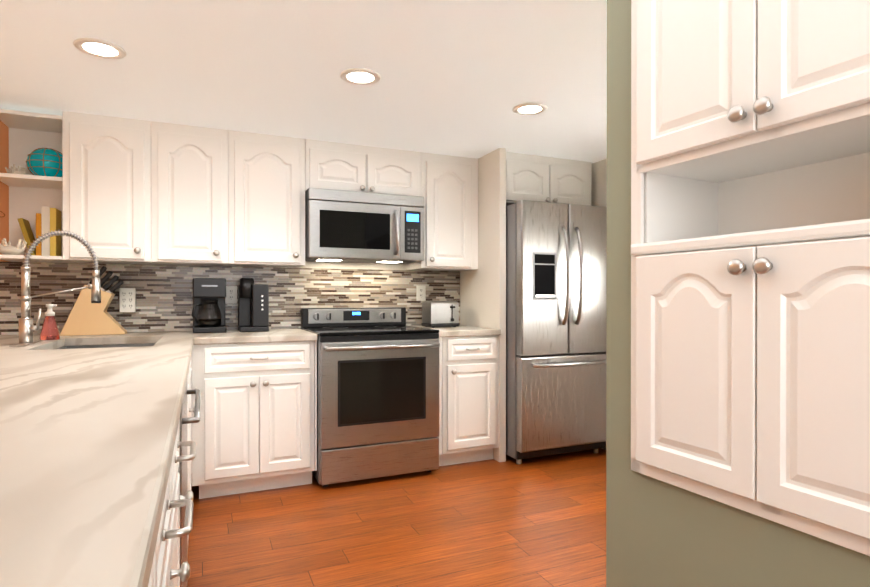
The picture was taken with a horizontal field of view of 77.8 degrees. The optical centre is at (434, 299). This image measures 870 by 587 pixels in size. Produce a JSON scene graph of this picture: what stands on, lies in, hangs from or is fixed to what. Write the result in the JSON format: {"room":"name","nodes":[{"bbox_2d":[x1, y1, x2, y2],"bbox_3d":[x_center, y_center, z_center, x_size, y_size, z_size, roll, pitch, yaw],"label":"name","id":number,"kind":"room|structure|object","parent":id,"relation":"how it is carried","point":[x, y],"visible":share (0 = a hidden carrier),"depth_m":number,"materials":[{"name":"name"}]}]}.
{"room":"kitchen","nodes":[
{"label":"kitchen","id":0,"kind":"room"},
{"bbox_2d":[0,120,428,334],"bbox_3d":[-0.723,0.039,3.933,4.300,2.160,0.120,0,0,-23],"label":"wall","id":1,"kind":"structure","parent":0,"point":[4,188],"depth_m":3.11,"materials":[{"name":"paint"}]},
{"bbox_2d":[0,109,73,262],"bbox_3d":[-2.253,-0.613,3.035,0.316,0.790,0.308,0,0,-23],"label":"open shelf unit","id":2,"kind":"object","parent":1,"relation":"attached to","point":[30,194],"visible":0.69,"depth_m":3.12,"materials":[{"name":"white paint"}]},
{"bbox_2d":[0,238,26,254],"bbox_3d":[-2.298,-0.287,2.933,0.130,0.096,0.097,0,0,-23],"label":"decor","id":3,"kind":"object","parent":2,"relation":"on","point":[9,249],"visible":0.98,"depth_m":2.91,"materials":[{"name":"white ceramic"}]},
{"bbox_2d":[5,164,26,173],"bbox_3d":[-2.305,-0.706,2.964,0.094,0.066,0.080,0,0,-23],"label":"decor","id":4,"kind":"object","parent":2,"relation":"on","point":[15,170],"visible":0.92,"depth_m":2.94,"materials":[{"name":"white ceramic"}]},
{"bbox_2d":[18,206,60,255],"bbox_3d":[-2.265,-0.382,3.091,0.179,0.286,0.130,0,0,-23],"label":"books","id":5,"kind":"object","parent":2,"relation":"on","point":[48,219],"visible":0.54,"depth_m":3.05,"materials":[{"name":"yellow paper"}]},
{"bbox_2d":[26,148,62,176],"bbox_3d":[-2.200,-0.767,3.064,0.204,0.181,0.204,0,0,-23],"label":"float","id":6,"kind":"object","parent":2,"relation":"on","point":[44,161],"visible":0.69,"depth_m":3.00,"materials":[{"name":"teal glass"}]},
{"bbox_2d":[62,111,154,264],"bbox_3d":[-1.897,-0.627,3.160,0.430,0.817,0.361,0,0,-23],"label":"upper cabinet","id":7,"kind":"object","parent":1,"relation":"attached to","point":[107,188],"visible":1,"depth_m":3.03,"materials":[{"name":"white paint"}]},
{"bbox_2d":[151,121,227,265],"bbox_3d":[-1.507,-0.628,3.328,0.416,0.817,0.361,0,0,-23],"label":"upper cabinet","id":8,"kind":"object","parent":1,"relation":"attached to","point":[189,194],"visible":1,"depth_m":3.19,"materials":[{"name":"white paint"}]},
{"bbox_2d":[0,262,459,334],"bbox_3d":[-1.177,-0.007,3.667,2.991,0.423,0.008,0,0,-23],"label":"tile backsplash","id":9,"kind":"structure","parent":1,"relation":"attached to","point":[164,298],"depth_m":3.50,"materials":[{"name":"tile"}]},
{"bbox_2d":[119,288,135,311],"bbox_3d":[-1.901,0.006,3.333,0.085,0.150,0.031,0,0,-23],"label":"electrical outlet","id":10,"kind":"object","parent":9,"relation":"attached to","point":[127,299],"visible":0.94,"depth_m":3.32,"materials":[{"name":"white plastic"}]},
{"bbox_2d":[225,286,236,303],"bbox_3d":[-1.355,-0.030,3.582,0.075,0.118,0.007,0,0,-23],"label":"electrical outlet","id":11,"kind":"object","parent":9,"relation":"attached to","point":[231,295],"visible":0.92,"depth_m":3.58,"materials":[{"name":"white plastic"}]},
{"bbox_2d":[416,285,425,300],"bbox_3d":[-0.107,-0.047,4.121,0.075,0.118,0.007,0,0,-23],"label":"electrical outlet","id":12,"kind":"object","parent":9,"relation":"attached to","point":[420,292],"visible":1,"depth_m":4.12,"materials":[{"name":"white plastic"}]},
{"bbox_2d":[227,130,304,267],"bbox_3d":[-1.101,-0.628,3.503,0.464,0.817,0.361,0,0,-23],"label":"upper cabinet","id":13,"kind":"object","parent":1,"relation":"attached to","point":[266,200],"visible":1,"depth_m":3.37,"materials":[{"name":"white paint"}]},
{"bbox_2d":[305,139,420,196],"bbox_3d":[-0.518,-0.872,3.755,0.802,0.332,0.361,0,0,-23],"label":"upper cabinet","id":14,"kind":"object","parent":1,"relation":"attached to","point":[346,166],"visible":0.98,"depth_m":3.61,"materials":[{"name":"white paint"}]},
{"bbox_2d":[305,188,423,263],"bbox_3d":[-0.503,-0.483,3.704,0.782,0.440,0.468,0,0,-23],"label":"microwave","id":15,"kind":"object","parent":14,"relation":"attached to","point":[352,226],"visible":1,"depth_m":3.52,"materials":[{"name":"silver metal"}]},
{"bbox_2d":[406,152,477,270],"bbox_3d":[0.059,-0.630,4.005,0.452,0.817,0.361,0,0,-23],"label":"upper cabinet","id":16,"kind":"object","parent":1,"relation":"attached to","point":[449,188],"visible":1,"depth_m":3.87,"materials":[{"name":"white paint"}]},
{"bbox_2d":[506,151,591,205],"bbox_3d":[0.726,-0.861,4.156,0.780,0.357,0.611,0,0,-23],"label":"upper cabinet","id":17,"kind":"object","parent":1,"relation":"attached to","point":[530,177],"visible":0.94,"depth_m":3.90,"materials":[{"name":"white paint"}]},
{"bbox_2d":[0,0,606,162],"bbox_3d":[0.586,-1.081,0.900,4.300,0.100,6.720,0,0,-23],"label":"ceiling","id":18,"kind":"structure","parent":0,"point":[462,78],"depth_m":2.42,"materials":[{"name":"paint"}]},
{"bbox_2d":[73,37,126,59],"bbox_3d":[-1.378,-1.031,2.220,0.188,0.008,0.188,0,0,-23],"label":"recessed light","id":19,"kind":"object","parent":18,"relation":"in","point":[98,48],"visible":1,"depth_m":2.21,"materials":[{"name":"white paint"}]},
{"bbox_2d":[340,68,380,85],"bbox_3d":[-0.346,-1.032,2.502,0.188,0.008,0.188,0,0,-23],"label":"recessed light","id":20,"kind":"object","parent":18,"relation":"in","point":[360,76],"visible":1,"depth_m":2.49,"materials":[{"name":"white paint"}]},
{"bbox_2d":[513,102,546,114],"bbox_3d":[0.516,-1.033,2.929,0.188,0.008,0.188,0,0,-23],"label":"recessed light","id":21,"kind":"object","parent":18,"relation":"in","point":[532,108],"visible":1,"depth_m":2.91,"materials":[{"name":"white paint"}]},
{"bbox_2d":[187,448,605,586],"bbox_3d":[0.586,1.179,0.908,4.300,0.100,6.720,0,0,-23],"label":"floor","id":22,"kind":"structure","parent":0,"point":[540,521],"depth_m":2.62,"materials":[{"name":"brown wood"}]},
{"bbox_2d":[148,487,167,586],"bbox_3d":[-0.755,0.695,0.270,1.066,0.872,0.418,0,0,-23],"label":"base cabinet","id":23,"kind":"object","parent":22,"relation":"on","point":[167,570],"depth_m":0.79,"materials":[{"name":"white paint"}]},
{"bbox_2d":[0,331,195,586],"bbox_3d":[-0.946,0.236,0.721,1.078,0.040,5.598,0,0,-23],"label":"countertop","id":24,"kind":"structure","parent":23,"relation":"on","point":[87,439],"depth_m":0.76,"materials":[{"name":"white stone"}]},
{"bbox_2d":[40,304,59,339],"bbox_3d":[-1.986,0.116,2.778,0.086,0.184,0.086,0,0,-23],"label":"soap dispenser","id":25,"kind":"object","parent":24,"relation":"on","point":[49,330],"visible":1,"depth_m":2.76,"materials":[{"name":"pink"}]},
{"bbox_2d":[9,230,100,346],"bbox_3d":[-1.781,-0.061,2.561,0.333,0.539,0.250,0,0,-23],"label":"pull-down faucet","id":26,"kind":"object","parent":24,"relation":"on","point":[27,327],"visible":1,"depth_m":2.51,"materials":[{"name":"silver metal"}]},
{"bbox_2d":[60,266,126,335],"bbox_3d":[-1.998,0.005,3.162,0.324,0.402,0.115,0,0,-23],"label":"knife block","id":27,"kind":"object","parent":24,"relation":"on","point":[86,316],"visible":0.88,"depth_m":3.12,"materials":[{"name":"brown wood"}]},
{"bbox_2d":[57,343,154,348],"bbox_3d":[-1.619,0.357,2.643,0.502,0.212,0.732,0,0,-23],"label":"undermount sink","id":28,"kind":"object","parent":24,"relation":"in","point":[105,346],"visible":0.08,"depth_m":2.94,"materials":[{"name":"silver metal"}]},
{"bbox_2d":[167,423,179,586],"bbox_3d":[-0.913,0.694,0.637,1.066,0.872,0.418,0,0,-23],"label":"base cabinet","id":29,"kind":"object","parent":22,"relation":"on","point":[173,484],"depth_m":1.11,"materials":[{"name":"white paint"}]},
{"bbox_2d":[178,381,200,586],"bbox_3d":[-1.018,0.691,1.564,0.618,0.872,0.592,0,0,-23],"label":"base cabinet","id":30,"kind":"object","parent":22,"relation":"on","point":[184,422],"visible":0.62,"depth_m":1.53,"materials":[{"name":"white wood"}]},
{"bbox_2d":[187,363,191,578],"bbox_3d":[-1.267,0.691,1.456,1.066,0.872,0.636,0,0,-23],"label":"base cabinet","id":31,"kind":"object","parent":22,"relation":"on","point":[189,383],"depth_m":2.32,"materials":[{"name":"white paint"}]},
{"bbox_2d":[190,355,195,528],"bbox_3d":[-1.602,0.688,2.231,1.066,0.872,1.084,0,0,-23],"label":"base cabinet","id":32,"kind":"object","parent":22,"relation":"on","point":[193,443],"depth_m":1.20,"materials":[{"name":"white paint"}]},
{"bbox_2d":[192,341,313,498],"bbox_3d":[-1.133,0.684,3.329,0.664,0.873,0.665,0,0,-23],"label":"base cabinet","id":33,"kind":"object","parent":22,"relation":"on","point":[253,429],"visible":1,"depth_m":3.06,"materials":[{"name":"white paint"}]},
{"bbox_2d":[196,329,316,344],"bbox_3d":[-1.127,0.227,3.344,0.666,0.040,0.638,0,0,-23],"label":"countertop","id":34,"kind":"structure","parent":33,"relation":"on","point":[273,335],"depth_m":3.10,"materials":[{"name":"white stone"}]},
{"bbox_2d":[192,278,225,332],"bbox_3d":[-1.421,0.038,3.386,0.197,0.335,0.212,0,0,-23],"label":"drip coffee maker","id":35,"kind":"object","parent":34,"relation":"on","point":[208,310],"visible":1,"depth_m":3.31,"materials":[{"name":"black plastic"}]},
{"bbox_2d":[238,278,268,331],"bbox_3d":[-1.181,0.034,3.501,0.175,0.342,0.210,0,0,-23],"label":"pod coffee maker","id":36,"kind":"object","parent":34,"relation":"on","point":[253,307],"visible":1,"depth_m":3.43,"materials":[{"name":"black plastic"}]},
{"bbox_2d":[301,307,439,486],"bbox_3d":[-0.439,0.591,3.570,0.764,1.058,0.752,0,0,-23],"label":"electric range","id":37,"kind":"object","parent":22,"relation":"on","point":[377,392],"visible":1,"depth_m":3.29,"materials":[{"name":"silver metal"}]},
{"bbox_2d":[314,337,441,470],"bbox_3d":[-0.455,0.683,3.651,0.830,0.873,0.610,0,0,-23],"label":"base cabinet","id":38,"kind":"object","parent":22,"relation":"on","point":[315,402],"visible":0.07,"depth_m":3.22,"materials":[{"name":"white paint"}]},
{"bbox_2d":[439,335,498,465],"bbox_3d":[0.133,0.682,3.876,0.422,0.873,0.665,0,0,-23],"label":"base cabinet","id":39,"kind":"object","parent":22,"relation":"on","point":[470,398],"visible":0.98,"depth_m":3.61,"materials":[{"name":"white paint"}]},
{"bbox_2d":[415,325,500,336],"bbox_3d":[0.106,0.225,3.877,0.472,0.040,0.638,0,0,-23],"label":"countertop","id":40,"kind":"structure","parent":39,"relation":"on","point":[458,331],"depth_m":3.63,"materials":[{"name":"white stone"}]},
{"bbox_2d":[422,301,458,327],"bbox_3d":[0.042,0.108,3.967,0.228,0.190,0.194,0,0,-23],"label":"toaster","id":41,"kind":"object","parent":40,"relation":"on","point":[440,313],"visible":1,"depth_m":3.90,"materials":[{"name":"silver metal"}]},
{"bbox_2d":[506,200,606,463],"bbox_3d":[0.783,0.231,4.021,0.766,1.775,0.855,0,0,-23],"label":"refrigerator","id":42,"kind":"object","parent":22,"relation":"on","point":[556,284],"visible":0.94,"depth_m":3.67,"materials":[{"name":"silver metal"}]},
{"bbox_2d":[460,148,505,461],"bbox_3d":[0.343,0.038,3.991,0.050,2.160,0.620,0,0,-23],"label":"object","id":43,"kind":"structure","parent":0,"point":[483,295],"depth_m":3.79,"materials":[{"name":"white paint"}]},
{"bbox_2d":[591,158,606,449],"bbox_3d":[2.446,0.046,1.642,0.300,2.160,6.600,0,0,-23],"label":"wall","id":44,"kind":"structure","parent":0,"point":[599,186],"depth_m":4.06,"materials":[{"name":"white paint"}]},
{"bbox_2d":[606,0,869,586],"bbox_3d":[1.723,0.053,-0.223,0.520,2.160,4.300,0,0,-28],"label":"wall","id":45,"kind":"structure","parent":0,"point":[659,533],"depth_m":1.44,"materials":[{"name":"green paint"}]},
{"bbox_2d":[631,0,869,555],"bbox_3d":[0.863,-0.274,1.214,0.465,1.480,0.751,0,0,-28],"label":"pantry cabinet","id":46,"kind":"object","parent":45,"relation":"in","point":[750,256],"visible":1,"depth_m":1.18,"materials":[{"name":"white paint"}]}
]}

